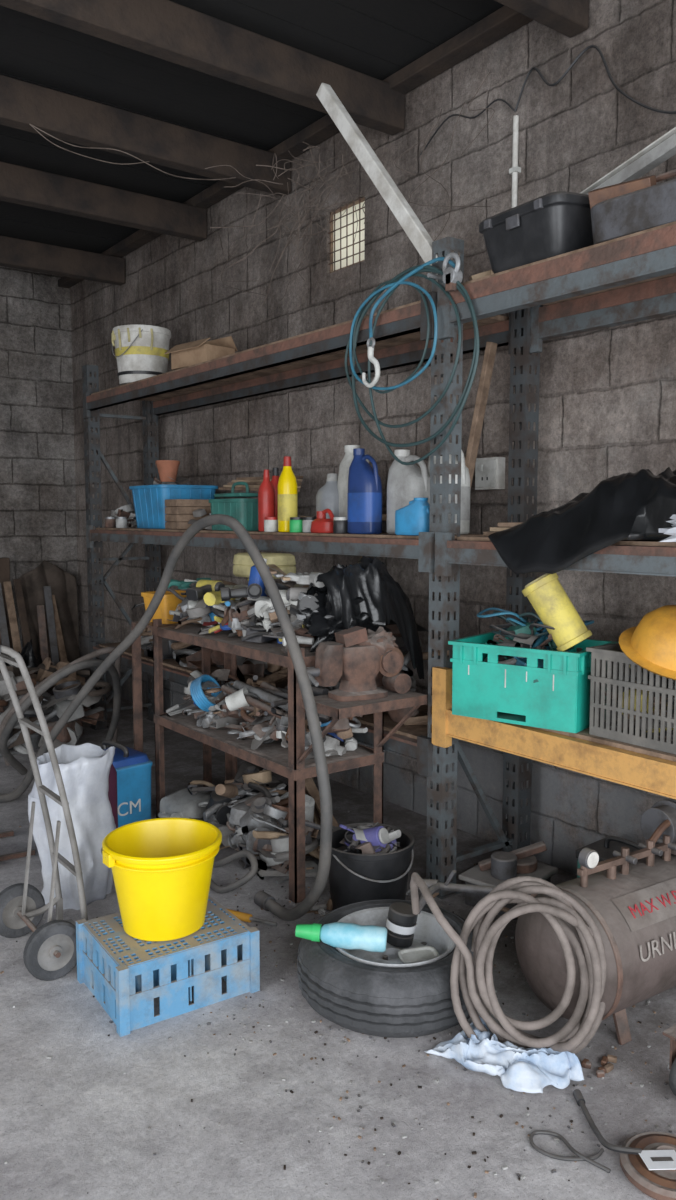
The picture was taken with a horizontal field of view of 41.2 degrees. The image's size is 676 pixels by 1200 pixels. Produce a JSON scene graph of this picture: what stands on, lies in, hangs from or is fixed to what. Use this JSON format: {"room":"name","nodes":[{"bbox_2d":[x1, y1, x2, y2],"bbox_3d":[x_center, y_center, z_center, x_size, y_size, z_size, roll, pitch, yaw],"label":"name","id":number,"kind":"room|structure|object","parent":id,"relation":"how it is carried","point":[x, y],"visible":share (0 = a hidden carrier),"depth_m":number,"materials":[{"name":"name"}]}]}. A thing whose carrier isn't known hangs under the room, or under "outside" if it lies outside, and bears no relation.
{"room":"storage shed","nodes":[
{"label":"storage shed","id":0,"kind":"room"},
{"bbox_2d":[0,266,79,675],"bbox_3d":[-4.969,-0.888,6.218,6.400,3.620,0.200,-4,7,-37],"label":"wall","id":1,"kind":"structure","parent":0,"point":[38,494],"depth_m":7.81,"materials":[{"name":"brick"}]},
{"bbox_2d":[0,558,11,653],"bbox_3d":[-2.981,0.223,7.609,0.420,1.150,0.100,-4,7,-37],"label":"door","id":2,"kind":"structure","parent":1,"relation":"in","point":[4,562],"depth_m":7.65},
{"bbox_2d":[19,560,81,669],"bbox_3d":[-2.493,0.160,7.804,0.512,1.001,0.236,-3,6,-29],"label":"hanging sacking","id":3,"kind":"object","parent":1,"relation":"hanging from","point":[63,584],"visible":0.56,"depth_m":7.84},
{"bbox_2d":[0,0,503,253],"bbox_3d":[-1.689,-2.333,1.872,6.600,0.060,10.555,-4,7,-37],"label":"ceiling","id":4,"kind":"structure","parent":0,"point":[377,39],"depth_m":4.36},
{"bbox_2d":[186,72,494,295],"bbox_3d":[-0.141,-1.958,4.876,0.094,0.803,2.758,-4,7,-37],"label":"strands","id":5,"kind":"object","parent":4,"relation":"hanging from","point":[450,206],"visible":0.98,"depth_m":4.12},
{"bbox_2d":[494,0,588,37],"bbox_3d":[-1.527,-2.140,1.664,6.190,0.190,0.090,-4,7,-37],"label":"joist","id":6,"kind":"object","parent":4,"relation":"attached to","point":[569,18],"depth_m":3.42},
{"bbox_2d":[230,820,313,873],"bbox_3d":[-0.285,1.025,3.902,0.167,0.202,0.440,-4,7,-37],"label":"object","id":7,"kind":"object","parent":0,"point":[278,867],"visible":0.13,"depth_m":3.75,"materials":[{"name":"metal"}]},
{"bbox_2d":[0,688,675,1199],"bbox_3d":[-1.733,1.343,2.271,6.600,0.105,10.700,-4,7,-37],"label":"floor","id":8,"kind":"structure","parent":0,"point":[90,1133],"depth_m":2.36,"materials":[{"name":"concrete"}]},
{"bbox_2d":[0,830,34,860],"bbox_3d":[-1.566,0.588,3.925,0.370,1.103,0.383,-4,7,-37],"label":"pallet","id":9,"kind":"object","parent":8,"relation":"on","point":[20,854],"visible":0.94,"depth_m":3.95,"materials":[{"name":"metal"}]},
{"bbox_2d":[11,639,42,673],"bbox_3d":[-2.482,0.596,6.702,0.639,0.575,0.835,4,6,34],"label":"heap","id":10,"kind":"object","parent":8,"relation":"on","point":[27,653],"visible":0.08,"depth_m":6.83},
{"bbox_2d":[0,579,66,665],"bbox_3d":[-2.605,0.311,7.350,0.861,0.970,0.408,-4,7,-37],"label":"planks","id":11,"kind":"object","parent":8,"relation":"on","point":[56,640],"visible":0.5,"depth_m":7.49,"materials":[{"name":"wood"}]},
{"bbox_2d":[0,645,87,980],"bbox_3d":[-1.044,0.670,3.025,0.381,1.104,0.450,-4,7,-37],"label":"truck","id":12,"kind":"object","parent":8,"relation":"on","point":[50,953],"visible":0.93,"depth_m":3.00,"materials":[{"name":"grey metal"}]},
{"bbox_2d":[0,657,111,755],"bbox_3d":[-2.078,0.679,5.970,0.950,0.543,0.800,-4,7,-37],"label":"heap","id":13,"kind":"object","parent":8,"relation":"on","point":[54,702],"visible":0.59,"depth_m":5.83,"materials":[{"name":"grey plastic"}]},
{"bbox_2d":[0,646,121,774],"bbox_3d":[-1.576,0.644,5.276,0.871,0.738,0.739,-4,7,-37],"label":"hose","id":14,"kind":"object","parent":8,"relation":"on","point":[10,719],"visible":0.84,"depth_m":5.12,"materials":[{"name":"rubber"}]},
{"bbox_2d":[28,743,115,909],"bbox_3d":[-1.035,0.875,3.550,0.295,0.602,0.310,4,7,35],"label":"plastic sack","id":15,"kind":"object","parent":8,"relation":"on","point":[84,768],"visible":0.7,"depth_m":3.45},
{"bbox_2d":[97,745,117,828],"bbox_3d":[-1.037,0.886,3.873,0.140,0.520,0.159,3,6,33],"label":"container","id":16,"kind":"object","parent":8,"relation":"on","point":[112,792],"visible":0.12,"depth_m":3.86,"materials":[{"name":"plastic"}]},
{"bbox_2d":[102,740,152,827],"bbox_3d":[-1.076,0.893,4.360,0.260,0.417,0.310,-5,7,-43],"label":"box","id":17,"kind":"object","parent":8,"relation":"on","point":[132,766],"visible":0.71,"depth_m":4.27,"materials":[{"name":"plastic"}]},
{"bbox_2d":[0,514,332,920],"bbox_3d":[-0.902,0.377,4.005,2.531,1.511,0.305,4,7,40],"label":"hose","id":18,"kind":"object","parent":8,"relation":"on","point":[262,899],"visible":0.98,"depth_m":3.35,"materials":[{"name":"rubber"}]},
{"bbox_2d":[76,896,259,1036],"bbox_3d":[-0.548,1.139,2.884,0.460,0.199,0.390,-4,6,-34],"label":"crate","id":19,"kind":"object","parent":8,"relation":"on","point":[126,972],"visible":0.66,"depth_m":2.76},
{"bbox_2d":[101,818,221,940],"bbox_3d":[-0.558,0.894,2.875,0.383,0.288,0.378,-4,7,-37],"label":"bucket","id":20,"kind":"object","parent":19,"relation":"on","point":[162,868],"visible":1,"depth_m":2.77,"materials":[{"name":"plastic"}]},
{"bbox_2d":[158,788,210,817],"bbox_3d":[-0.747,1.023,4.367,0.229,0.150,0.245,2,6,23],"label":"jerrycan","id":21,"kind":"object","parent":8,"relation":"on","point":[180,803],"visible":0.67,"depth_m":4.31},
{"bbox_2d":[210,850,257,893],"bbox_3d":[-0.482,1.083,3.690,0.162,0.148,0.419,-4,7,-37],"label":"garden hose offcut","id":22,"kind":"object","parent":8,"relation":"on","point":[244,853],"visible":0.75,"depth_m":3.58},
{"bbox_2d":[227,909,276,925],"bbox_3d":[-0.325,1.179,3.333,0.224,0.030,0.030,3,6,26],"label":"screwdriver","id":23,"kind":"object","parent":8,"relation":"on","point":[242,916],"visible":0.79,"depth_m":3.33,"materials":[{"name":"orange plastic"}]},
{"bbox_2d":[187,761,334,883],"bbox_3d":[-0.319,0.972,4.041,0.400,0.315,0.890,-4,7,-37],"label":"pile","id":24,"kind":"object","parent":8,"relation":"on","point":[250,813],"depth_m":3.92,"materials":[{"name":"metal"}]},
{"bbox_2d":[131,619,426,902],"bbox_3d":[-0.355,0.625,4.088,0.465,1.001,1.721,-4,7,-37],"label":"workbench","id":25,"kind":"object","parent":8,"relation":"on","point":[290,762],"visible":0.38,"depth_m":3.70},
{"bbox_2d":[141,590,186,623],"bbox_3d":[-0.856,0.035,4.572,0.216,0.150,0.216,5,7,43],"label":"storage bin","id":26,"kind":"object","parent":25,"relation":"on","point":[169,602],"visible":0.55,"depth_m":4.47,"materials":[{"name":"plastic"}]},
{"bbox_2d":[167,564,318,652],"bbox_3d":[-0.358,-0.012,4.045,0.432,0.335,1.150,-4,7,-37],"label":"pile","id":27,"kind":"object","parent":25,"relation":"on","point":[238,615],"depth_m":3.82,"materials":[{"name":"metal"}]},
{"bbox_2d":[186,579,224,600],"bbox_3d":[-0.662,-0.049,4.098,0.275,0.083,0.174,5,7,43],"label":"cordless drill","id":28,"kind":"object","parent":27,"relation":"on","point":[198,589],"visible":0.84,"depth_m":4.03,"materials":[{"name":"yellow plastic"}]},
{"bbox_2d":[204,591,235,605],"bbox_3d":[-0.528,-0.014,3.955,0.170,0.059,0.224,3,6,26],"label":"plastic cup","id":29,"kind":"object","parent":27,"relation":"on","point":[210,598],"visible":0.53,"depth_m":3.85,"materials":[{"name":"yellow plastic"}]},
{"bbox_2d":[220,583,261,600],"bbox_3d":[-0.416,-0.037,3.855,0.174,0.084,0.274,-1,5,-7],"label":"cordless drill","id":30,"kind":"object","parent":27,"relation":"on","point":[254,591],"visible":0.96,"depth_m":3.73,"materials":[{"name":"metal"}]},
{"bbox_2d":[248,559,268,596],"bbox_3d":[-0.337,-0.091,3.841,0.070,0.175,0.117,3,6,33],"label":"spray can","id":31,"kind":"object","parent":27,"relation":"on","point":[254,577],"visible":0.22,"depth_m":3.81,"materials":[{"name":"plastic"}]},
{"bbox_2d":[233,552,295,578],"bbox_3d":[-0.330,-0.163,4.197,0.230,0.110,0.306,-4,7,-37],"label":"tool case","id":32,"kind":"object","parent":27,"relation":"on","point":[243,563],"visible":0.72,"depth_m":4.12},
{"bbox_2d":[255,599,290,618],"bbox_3d":[-0.244,0.033,3.760,0.109,0.080,0.190,5,7,43],"label":"pipe fitting","id":33,"kind":"object","parent":27,"relation":"on","point":[259,603],"visible":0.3,"depth_m":3.69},
{"bbox_2d":[286,587,326,600],"bbox_3d":[-0.070,-0.020,3.726,0.275,0.072,0.174,0,5,3],"label":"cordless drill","id":34,"kind":"object","parent":27,"relation":"on","point":[292,593],"visible":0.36,"depth_m":3.65,"materials":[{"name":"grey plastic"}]},
{"bbox_2d":[166,669,367,759],"bbox_3d":[-0.365,0.469,4.072,0.400,0.241,1.170,-4,7,-37],"label":"pile","id":35,"kind":"object","parent":25,"relation":"on","point":[257,724],"visible":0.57,"depth_m":3.86,"materials":[{"name":"grey plastic"}]},
{"bbox_2d":[190,674,221,711],"bbox_3d":[-0.603,0.428,4.136,0.132,0.169,0.166,2,6,23],"label":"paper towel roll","id":36,"kind":"object","parent":35,"relation":"on","point":[196,691],"visible":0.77,"depth_m":4.08,"materials":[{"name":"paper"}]},
{"bbox_2d":[225,687,251,710],"bbox_3d":[-0.434,0.434,3.927,0.116,0.108,0.089,0,5,0],"label":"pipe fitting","id":37,"kind":"object","parent":35,"relation":"on","point":[235,700],"visible":0.93,"depth_m":3.90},
{"bbox_2d":[221,680,328,718],"bbox_3d":[-0.270,0.420,3.919,0.286,0.100,0.603,-4,7,-37],"label":"pipe offcuts","id":38,"kind":"object","parent":35,"relation":"on","point":[277,693],"visible":0.55,"depth_m":3.86,"materials":[{"name":"metal"}]},
{"bbox_2d":[307,626,410,701],"bbox_3d":[0.062,0.238,3.469,0.465,0.270,0.195,-4,7,-37],"label":"machine part","id":39,"kind":"object","parent":25,"relation":"on","point":[358,654],"depth_m":3.42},
{"bbox_2d":[301,556,423,678],"bbox_3d":[0.077,0.078,3.671,0.529,0.514,0.302,-4,7,-37],"label":"bag","id":40,"kind":"object","parent":25,"relation":"on","point":[364,593],"visible":0.94,"depth_m":3.58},
{"bbox_2d":[281,572,324,587],"bbox_3d":[-0.139,-0.086,3.649,0.170,0.059,0.224,-2,6,-23],"label":"glove","id":41,"kind":"object","parent":40,"relation":"on","point":[300,578],"visible":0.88,"depth_m":3.60,"materials":[{"name":"white fabric"}]},
{"bbox_2d":[305,777,338,826],"bbox_3d":[-0.187,0.827,4.451,0.329,0.478,0.878,-1,5,-10],"label":"timber offcuts","id":42,"kind":"object","parent":8,"relation":"on","point":[311,789],"visible":0.06,"depth_m":4.24,"materials":[{"name":"brown wood"}]},
{"bbox_2d":[328,822,414,909],"bbox_3d":[0.115,1.012,3.448,0.354,0.348,0.354,-4,7,-37],"label":"bucket","id":43,"kind":"object","parent":8,"relation":"on","point":[370,861],"visible":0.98,"depth_m":3.33,"materials":[{"name":"plastic"}]},
{"bbox_2d":[307,889,438,914],"bbox_3d":[0.085,1.157,3.452,0.491,0.057,0.370,-5,7,-42],"label":"debris","id":44,"kind":"object","parent":8,"relation":"on","point":[318,908],"visible":0.18,"depth_m":3.40,"materials":[{"name":"brown wood"}]},
{"bbox_2d":[82,221,675,898],"bbox_3d":[0.324,-0.133,3.974,0.570,2.530,6.285,-4,7,-37],"label":"rack","id":45,"kind":"object","parent":8,"relation":"on","point":[631,278],"visible":0.77,"depth_m":3.57,"materials":[{"name":"metal"}]},
{"bbox_2d":[111,504,136,526],"bbox_3d":[-1.351,-0.578,6.183,0.406,0.156,0.450,-4,7,-37],"label":"fittings","id":46,"kind":"object","parent":45,"relation":"on","point":[127,511],"visible":0.41,"depth_m":6.06,"materials":[{"name":"grey plastic"}]},
{"bbox_2d":[111,325,170,384],"bbox_3d":[-1.275,-1.576,5.862,0.382,0.350,0.381,-4,7,-37],"label":"bucket","id":47,"kind":"object","parent":45,"relation":"on","point":[140,350],"visible":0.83,"depth_m":5.72,"materials":[{"name":"white plastic"}]},
{"bbox_2d":[129,476,217,528],"bbox_3d":[-1.060,-0.628,5.801,0.424,0.329,0.504,-4,7,-37],"label":"tub","id":48,"kind":"object","parent":45,"relation":"on","point":[149,500],"visible":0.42,"depth_m":5.63,"materials":[{"name":"plastic"}]},
{"bbox_2d":[156,460,179,481],"bbox_3d":[-1.062,-0.803,5.620,0.150,0.130,0.150,-4,7,-37],"label":"terracotta pot","id":49,"kind":"object","parent":48,"relation":"on","point":[166,469],"visible":1,"depth_m":5.57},
{"bbox_2d":[165,499,210,528],"bbox_3d":[-0.836,-0.524,5.503,0.410,0.177,0.160,-4,7,-37],"label":"wooden box","id":50,"kind":"object","parent":45,"relation":"on","point":[178,512],"visible":0.63,"depth_m":5.37,"materials":[{"name":"brown wood"}]},
{"bbox_2d":[164,336,237,369],"bbox_3d":[-0.789,-1.422,5.176,0.276,0.170,0.340,-5,7,-45],"label":"cardboard box","id":51,"kind":"object","parent":45,"relation":"on","point":[199,351],"visible":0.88,"depth_m":5.11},
{"bbox_2d":[209,498,258,530],"bbox_3d":[-0.529,-0.467,4.923,0.236,0.170,0.336,-5,7,-41],"label":"storage bin","id":52,"kind":"object","parent":45,"relation":"on","point":[245,510],"visible":0.62,"depth_m":4.79,"materials":[{"name":"plastic"}]},
{"bbox_2d":[214,482,257,497],"bbox_3d":[-0.529,-0.604,4.910,0.180,0.084,0.280,-4,7,-37],"label":"lid","id":53,"kind":"object","parent":52,"relation":"on","point":[232,494],"visible":0.96,"depth_m":4.85,"materials":[{"name":"green plastic"}]},
{"bbox_2d":[219,476,302,491],"bbox_3d":[-0.401,-0.650,5.053,0.210,0.105,0.822,-4,7,-37],"label":"wood offcuts","id":54,"kind":"object","parent":53,"relation":"on","point":[254,483],"visible":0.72,"depth_m":5.16,"materials":[{"name":"brown wood"}]},
{"bbox_2d":[258,470,274,530],"bbox_3d":[-0.360,-0.502,4.545,0.080,0.310,0.080,-4,7,-37],"label":"bottle","id":55,"kind":"object","parent":45,"relation":"on","point":[266,493],"visible":0.87,"depth_m":4.52,"materials":[{"name":"red plastic"}]},
{"bbox_2d":[264,517,277,531],"bbox_3d":[-0.330,-0.375,4.466,0.072,0.072,0.072,-4,7,-37],"label":"tin","id":56,"kind":"object","parent":45,"relation":"on","point":[270,523],"visible":0.96,"depth_m":4.43,"materials":[{"name":"white plastic"}]},
{"bbox_2d":[270,467,278,516],"bbox_3d":[-0.327,-0.529,4.731,0.090,0.330,0.090,-4,7,-37],"label":"bottle","id":57,"kind":"object","parent":45,"relation":"on","point":[275,474],"visible":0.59,"depth_m":4.69,"materials":[{"name":"red plastic"}]},
{"bbox_2d":[278,456,297,531],"bbox_3d":[-0.246,-0.515,4.391,0.091,0.365,0.091,-4,7,-37],"label":"oil bottle","id":58,"kind":"object","parent":45,"relation":"on","point":[287,483],"visible":0.89,"depth_m":4.36,"materials":[{"name":"yellow plastic"}]},
{"bbox_2d":[131,589,448,724],"bbox_3d":[-0.404,0.176,4.958,0.430,0.492,2.950,-4,7,-37],"label":"pile of rusty parts","id":59,"kind":"object","parent":45,"relation":"on","point":[171,649],"visible":0.25,"depth_m":4.84,"materials":[{"name":"metal"}]},
{"bbox_2d":[310,509,333,532],"bbox_3d":[-0.054,-0.365,4.148,0.110,0.112,0.150,-4,7,-37],"label":"can","id":60,"kind":"object","parent":45,"relation":"on","point":[320,524],"visible":0.88,"depth_m":4.11,"materials":[{"name":"plastic"}]},
{"bbox_2d":[316,473,338,518],"bbox_3d":[-0.026,-0.468,4.335,0.149,0.280,0.149,-4,7,-37],"label":"clear plastic bottle","id":61,"kind":"object","parent":45,"relation":"on","point":[327,497],"visible":0.6,"depth_m":4.27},
{"bbox_2d":[333,517,347,532],"bbox_3d":[0.014,-0.334,4.026,0.072,0.072,0.072,-4,7,-37],"label":"tin","id":62,"kind":"object","parent":45,"relation":"on","point":[340,524],"visible":0.91,"depth_m":4.00,"materials":[{"name":"black plastic"}]},
{"bbox_2d":[337,445,368,516],"bbox_3d":[0.090,-0.524,4.241,0.141,0.410,0.223,-3,6,-25],"label":"jerrycan","id":63,"kind":"object","parent":45,"relation":"on","point":[342,485],"visible":0.28,"depth_m":4.23,"materials":[{"name":"plastic"}]},
{"bbox_2d":[347,448,381,533],"bbox_3d":[0.117,-0.475,3.927,0.153,0.370,0.101,5,7,43],"label":"jug","id":64,"kind":"object","parent":45,"relation":"on","point":[364,495],"visible":1,"depth_m":3.89,"materials":[{"name":"blue plastic"}]},
{"bbox_2d":[316,83,442,281],"bbox_3d":[0.177,-1.687,3.616,0.047,0.985,0.796,-4,7,-40],"label":"plank","id":65,"kind":"object","parent":45,"relation":"attached to","point":[410,223],"visible":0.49,"depth_m":3.61,"materials":[{"name":"white paint"}]},
{"bbox_2d":[387,449,429,533],"bbox_3d":[0.307,-0.463,3.858,0.135,0.360,0.203,-4,7,-37],"label":"jug","id":66,"kind":"object","parent":45,"relation":"on","point":[405,483],"visible":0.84,"depth_m":3.81,"materials":[{"name":"grey plastic"}]},
{"bbox_2d":[344,257,478,464],"bbox_3d":[0.261,-0.898,3.483,0.083,0.749,0.786,-4,7,-40],"label":"coiled cable","id":67,"kind":"object","parent":45,"relation":"hanging from","point":[399,279],"visible":0.95,"depth_m":3.43,"materials":[{"name":"blue plastic"}]},
{"bbox_2d":[362,337,379,387],"bbox_3d":[0.131,-0.945,3.580,0.026,0.198,0.105,-4,7,-37],"label":"hook","id":68,"kind":"object","parent":67,"relation":"attached to","point":[370,352],"visible":1,"depth_m":3.56,"materials":[{"name":"white metal"}]},
{"bbox_2d":[442,252,462,291],"bbox_3d":[0.413,-1.182,3.244,0.045,0.134,0.088,-4,7,-37],"label":"shackle","id":69,"kind":"object","parent":67,"relation":"attached to","point":[451,276],"visible":1,"depth_m":3.23,"materials":[{"name":"grey metal"}]},
{"bbox_2d":[395,498,429,534],"bbox_3d":[0.306,-0.337,3.637,0.085,0.150,0.171,-4,7,-37],"label":"can","id":70,"kind":"object","parent":45,"relation":"on","point":[414,518],"visible":0.94,"depth_m":3.59,"materials":[{"name":"plastic"}]},
{"bbox_2d":[427,437,469,533],"bbox_3d":[0.475,-0.496,3.881,0.121,0.420,0.202,-4,7,-37],"label":"jug","id":71,"kind":"object","parent":45,"relation":"on","point":[465,477],"visible":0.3,"depth_m":3.81,"materials":[{"name":"white plastic"}]},
{"bbox_2d":[465,342,496,489],"bbox_3d":[0.581,-0.685,3.831,0.186,0.787,0.050,5,7,42],"label":"batten","id":72,"kind":"object","parent":45,"relation":"on","point":[490,350],"visible":0.56,"depth_m":3.79,"materials":[{"name":"brown wood"}]},
{"bbox_2d":[483,522,522,535],"bbox_3d":[0.777,-0.259,3.315,0.247,0.052,0.514,-4,7,-37],"label":"planks","id":73,"kind":"object","parent":45,"relation":"on","point":[501,525],"visible":0.2,"depth_m":3.35,"materials":[{"name":"brown wood"}]},
{"bbox_2d":[488,467,675,574],"bbox_3d":[1.179,-0.245,2.691,0.539,0.381,1.521,-4,7,-37],"label":"plastic sheet","id":74,"kind":"object","parent":73,"relation":"on","point":[625,506],"visible":0.99,"depth_m":2.84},
{"bbox_2d":[448,573,618,732],"bbox_3d":[0.711,0.153,3.253,0.513,0.531,0.388,4,7,39],"label":"plastic crate","id":75,"kind":"object","parent":45,"relation":"on","point":[521,673],"visible":0.99,"depth_m":3.10,"materials":[{"name":"plastic"}]},
{"bbox_2d":[522,573,591,650],"bbox_3d":[0.746,0.042,3.067,0.239,0.276,0.132,3,6,25],"label":"canister","id":76,"kind":"object","parent":75,"relation":"on","point":[564,625],"depth_m":3.02,"materials":[{"name":"plastic"}]},
{"bbox_2d":[479,191,593,273],"bbox_3d":[0.743,-1.258,3.136,0.392,0.221,0.401,-3,6,-32],"label":"case","id":77,"kind":"object","parent":45,"relation":"on","point":[552,224],"visible":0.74,"depth_m":2.98,"materials":[{"name":"plastic"}]},
{"bbox_2d":[580,127,675,194],"bbox_3d":[1.064,-1.437,2.807,0.060,0.242,1.649,-2,6,-23],"label":"batten","id":78,"kind":"object","parent":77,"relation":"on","point":[663,148],"visible":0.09,"depth_m":2.93,"materials":[{"name":"wood"}]},
{"bbox_2d":[586,605,675,753],"bbox_3d":[1.103,0.232,2.846,0.424,0.450,0.538,-4,7,-37],"label":"crate","id":79,"kind":"object","parent":45,"relation":"on","point":[644,715],"visible":1,"depth_m":2.83,"materials":[{"name":"plastic"}]},
{"bbox_2d":[588,170,675,244],"bbox_3d":[1.058,-1.222,2.818,0.431,0.206,0.424,-4,7,-37],"label":"box","id":80,"kind":"object","parent":45,"relation":"on","point":[637,205],"visible":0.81,"depth_m":2.73,"materials":[{"name":"metal"}]},
{"bbox_2d":[659,514,675,541],"bbox_3d":[1.029,-0.220,2.560,0.191,0.112,0.286,-4,7,-37],"label":"clear plastic bag","id":81,"kind":"object","parent":45,"relation":"on","point":[671,530],"visible":0.98,"depth_m":2.59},
{"bbox_2d":[297,899,476,1037],"bbox_3d":[0.174,1.143,2.839,0.605,0.195,0.605,-4,7,-37],"label":"wheel","id":82,"kind":"object","parent":8,"relation":"on","point":[378,994],"visible":0.66,"depth_m":2.60,"materials":[{"name":"rubber"}]},
{"bbox_2d":[295,922,386,951],"bbox_3d":[0.010,1.025,2.746,0.279,0.079,0.076,1,5,7],"label":"liquid bottle","id":83,"kind":"object","parent":82,"relation":"on","point":[371,938],"visible":1,"depth_m":2.72,"materials":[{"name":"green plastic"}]},
{"bbox_2d":[386,902,417,947],"bbox_3d":[0.202,1.039,2.881,0.107,0.123,0.104,-4,7,-37],"label":"tin","id":84,"kind":"object","parent":82,"relation":"on","point":[401,922],"visible":0.88,"depth_m":2.84,"materials":[{"name":"black plastic"}]},
{"bbox_2d":[398,946,438,963],"bbox_3d":[0.247,1.092,2.761,0.124,0.022,0.067,-2,6,-17],"label":"plastic tray","id":85,"kind":"object","parent":82,"relation":"on","point":[423,953],"visible":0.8,"depth_m":2.77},
{"bbox_2d":[424,1016,583,1092],"bbox_3d":[0.458,1.242,2.459,0.399,0.071,0.200,4,7,39],"label":"crumpled cloth","id":86,"kind":"object","parent":8,"relation":"on","point":[520,1069],"visible":0.96,"depth_m":2.41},
{"bbox_2d":[410,872,606,1053],"bbox_3d":[0.457,1.031,2.557,0.590,0.477,0.215,3,6,28],"label":"air hose","id":87,"kind":"object","parent":8,"relation":"on","point":[477,989],"visible":0.95,"depth_m":2.48,"materials":[{"name":"rubber"}]},
{"bbox_2d":[459,841,557,919],"bbox_3d":[0.667,1.063,3.518,0.260,0.232,0.320,5,7,41],"label":"scrap gearbox","id":88,"kind":"object","parent":8,"relation":"on","point":[502,866],"visible":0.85,"depth_m":3.48,"materials":[{"name":"metal"}]},
{"bbox_2d":[529,1089,641,1172],"bbox_3d":[0.563,1.277,2.172,0.211,0.058,0.286,-1,5,-15],"label":"cable","id":89,"kind":"object","parent":8,"relation":"on","point":[577,1094],"visible":1,"depth_m":2.12,"materials":[{"name":"black plastic"}]},
{"bbox_2d":[515,798,675,1044],"bbox_3d":[1.003,0.949,2.842,0.962,0.586,0.392,-3,6,-33],"label":"tank","id":90,"kind":"object","parent":8,"relation":"on","point":[630,898],"visible":0.91,"depth_m":2.61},
{"bbox_2d":[576,835,639,877],"bbox_3d":[1.099,1.049,3.441,0.210,0.276,0.310,-5,7,-41],"label":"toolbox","id":91,"kind":"object","parent":90,"relation":"on","point":[605,847],"visible":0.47,"depth_m":3.48,"materials":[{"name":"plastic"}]},
{"bbox_2d":[581,1054,616,1077],"bbox_3d":[0.722,1.270,2.465,0.105,0.015,0.075,-4,7,-37],"label":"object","id":92,"kind":"object","parent":8,"relation":"on","point":[605,1068],"visible":1,"depth_m":2.45,"materials":[{"name":"brown wood"}]},
{"bbox_2d":[620,1132,675,1199],"bbox_3d":[0.759,1.290,2.063,0.216,0.050,0.216,-4,7,-37],"label":"disc","id":93,"kind":"object","parent":8,"relation":"on","point":[652,1171],"visible":0.98,"depth_m":2.04,"materials":[{"name":"metal"}]},
{"bbox_2d":[663,1024,675,1095],"bbox_3d":[0.905,1.206,2.329,0.120,0.168,0.100,-4,7,-37],"label":"caster wheel","id":94,"kind":"object","parent":8,"relation":"on","point":[670,1032],"visible":1,"depth_m":2.33,"materials":[{"name":"black rubber"}]},
{"bbox_2d":[70,0,675,874],"bbox_3d":[0.824,-0.684,4.015,0.200,3.620,10.700,-4,7,-37],"label":"wall","id":95,"kind":"structure","parent":0,"point":[607,396],"depth_m":4.24,"materials":[{"name":"brick"}]},
{"bbox_2d":[205,142,365,305],"bbox_3d":[-0.256,-1.924,4.585,0.628,0.669,1.178,-3,6,-29],"label":"nest","id":96,"kind":"object","parent":95,"relation":"attached to","point":[309,146],"visible":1,"depth_m":4.62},
{"bbox_2d":[58,5,532,287],"bbox_3d":[0.757,-2.410,3.678,0.100,0.140,10.500,-4,7,-37],"label":"ceiling beam","id":97,"kind":"structure","parent":95,"relation":"attached to","point":[505,20],"depth_m":4.22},
{"bbox_2d":[328,197,364,272],"bbox_3d":[0.062,-1.937,4.800,0.040,0.330,0.330,-4,7,-37],"label":"window","id":98,"kind":"structure","parent":95,"relation":"in","point":[345,252],"depth_m":4.80,"materials":[{"name":"glass"}]},
{"bbox_2d":[475,457,504,489],"bbox_3d":[0.673,-0.563,4.012,0.059,0.140,0.140,-4,7,-37],"label":"wall socket","id":99,"kind":"object","parent":95,"relation":"attached to","point":[489,472],"visible":0.94,"depth_m":3.98,"materials":[{"name":"white paint"}]},
{"bbox_2d":[509,115,520,207],"bbox_3d":[0.750,-1.830,3.815,0.036,0.420,0.040,-4,7,-37],"label":"conduit pipe","id":100,"kind":"object","parent":95,"relation":"attached to","point":[515,170],"visible":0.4,"depth_m":3.80,"materials":[{"name":"paint"}]},
{"bbox_2d":[420,45,675,154],"bbox_3d":[1.023,-1.954,3.420,0.032,0.410,2.102,-4,7,-37],"label":"cable","id":101,"kind":"object","parent":95,"relation":"attached to","point":[590,46],"visible":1,"depth_m":3.56,"materials":[{"name":"black plastic"}]},
{"bbox_2d":[419,870,537,913],"bbox_3d":[0.417,0.904,2.750,0.312,0.112,0.380,-4,7,-37],"label":"air line nozzle","id":102,"kind":"object","parent":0,"point":[434,885],"depth_m":2.79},
{"bbox_3d":[-4.230,-0.321,0.105,0.200,3.620,10.500,-4,7,-37],"label":"wall","id":103,"kind":"structure","parent":0,"visible":0},
{"bbox_2d":[0,236,124,284],"bbox_3d":[-4.141,-2.374,5.134,6.190,0.190,0.090,-4,7,-37],"label":"joist","id":104,"kind":"object","parent":103,"relation":"attached to","point":[16,253],"visible":1,"depth_m":6.65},
{"bbox_2d":[0,161,206,241],"bbox_3d":[-3.360,-2.304,4.097,6.190,0.190,0.090,-4,7,-37],"label":"joist","id":105,"kind":"object","parent":103,"relation":"attached to","point":[21,185],"visible":1,"depth_m":5.48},
{"bbox_2d":[0,75,290,195],"bbox_3d":[-2.765,-2.251,3.307,6.190,0.190,0.090,-4,7,-37],"label":"joist","id":106,"kind":"object","parent":103,"relation":"attached to","point":[66,117],"visible":0.88,"depth_m":4.56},
{"bbox_2d":[29,124,235,179],"bbox_3d":[-0.989,-2.218,4.556,1.122,0.109,0.056,-4,7,-37],"label":"twine","id":107,"kind":"object","parent":106,"relation":"hanging from","point":[33,126],"visible":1,"depth_m":4.45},
{"bbox_2d":[0,0,404,135],"bbox_3d":[-2.176,-2.198,2.526,6.190,0.190,0.090,-4,7,-37],"label":"joist","id":108,"kind":"object","parent":103,"relation":"attached to","point":[167,30],"visible":0.82,"depth_m":3.75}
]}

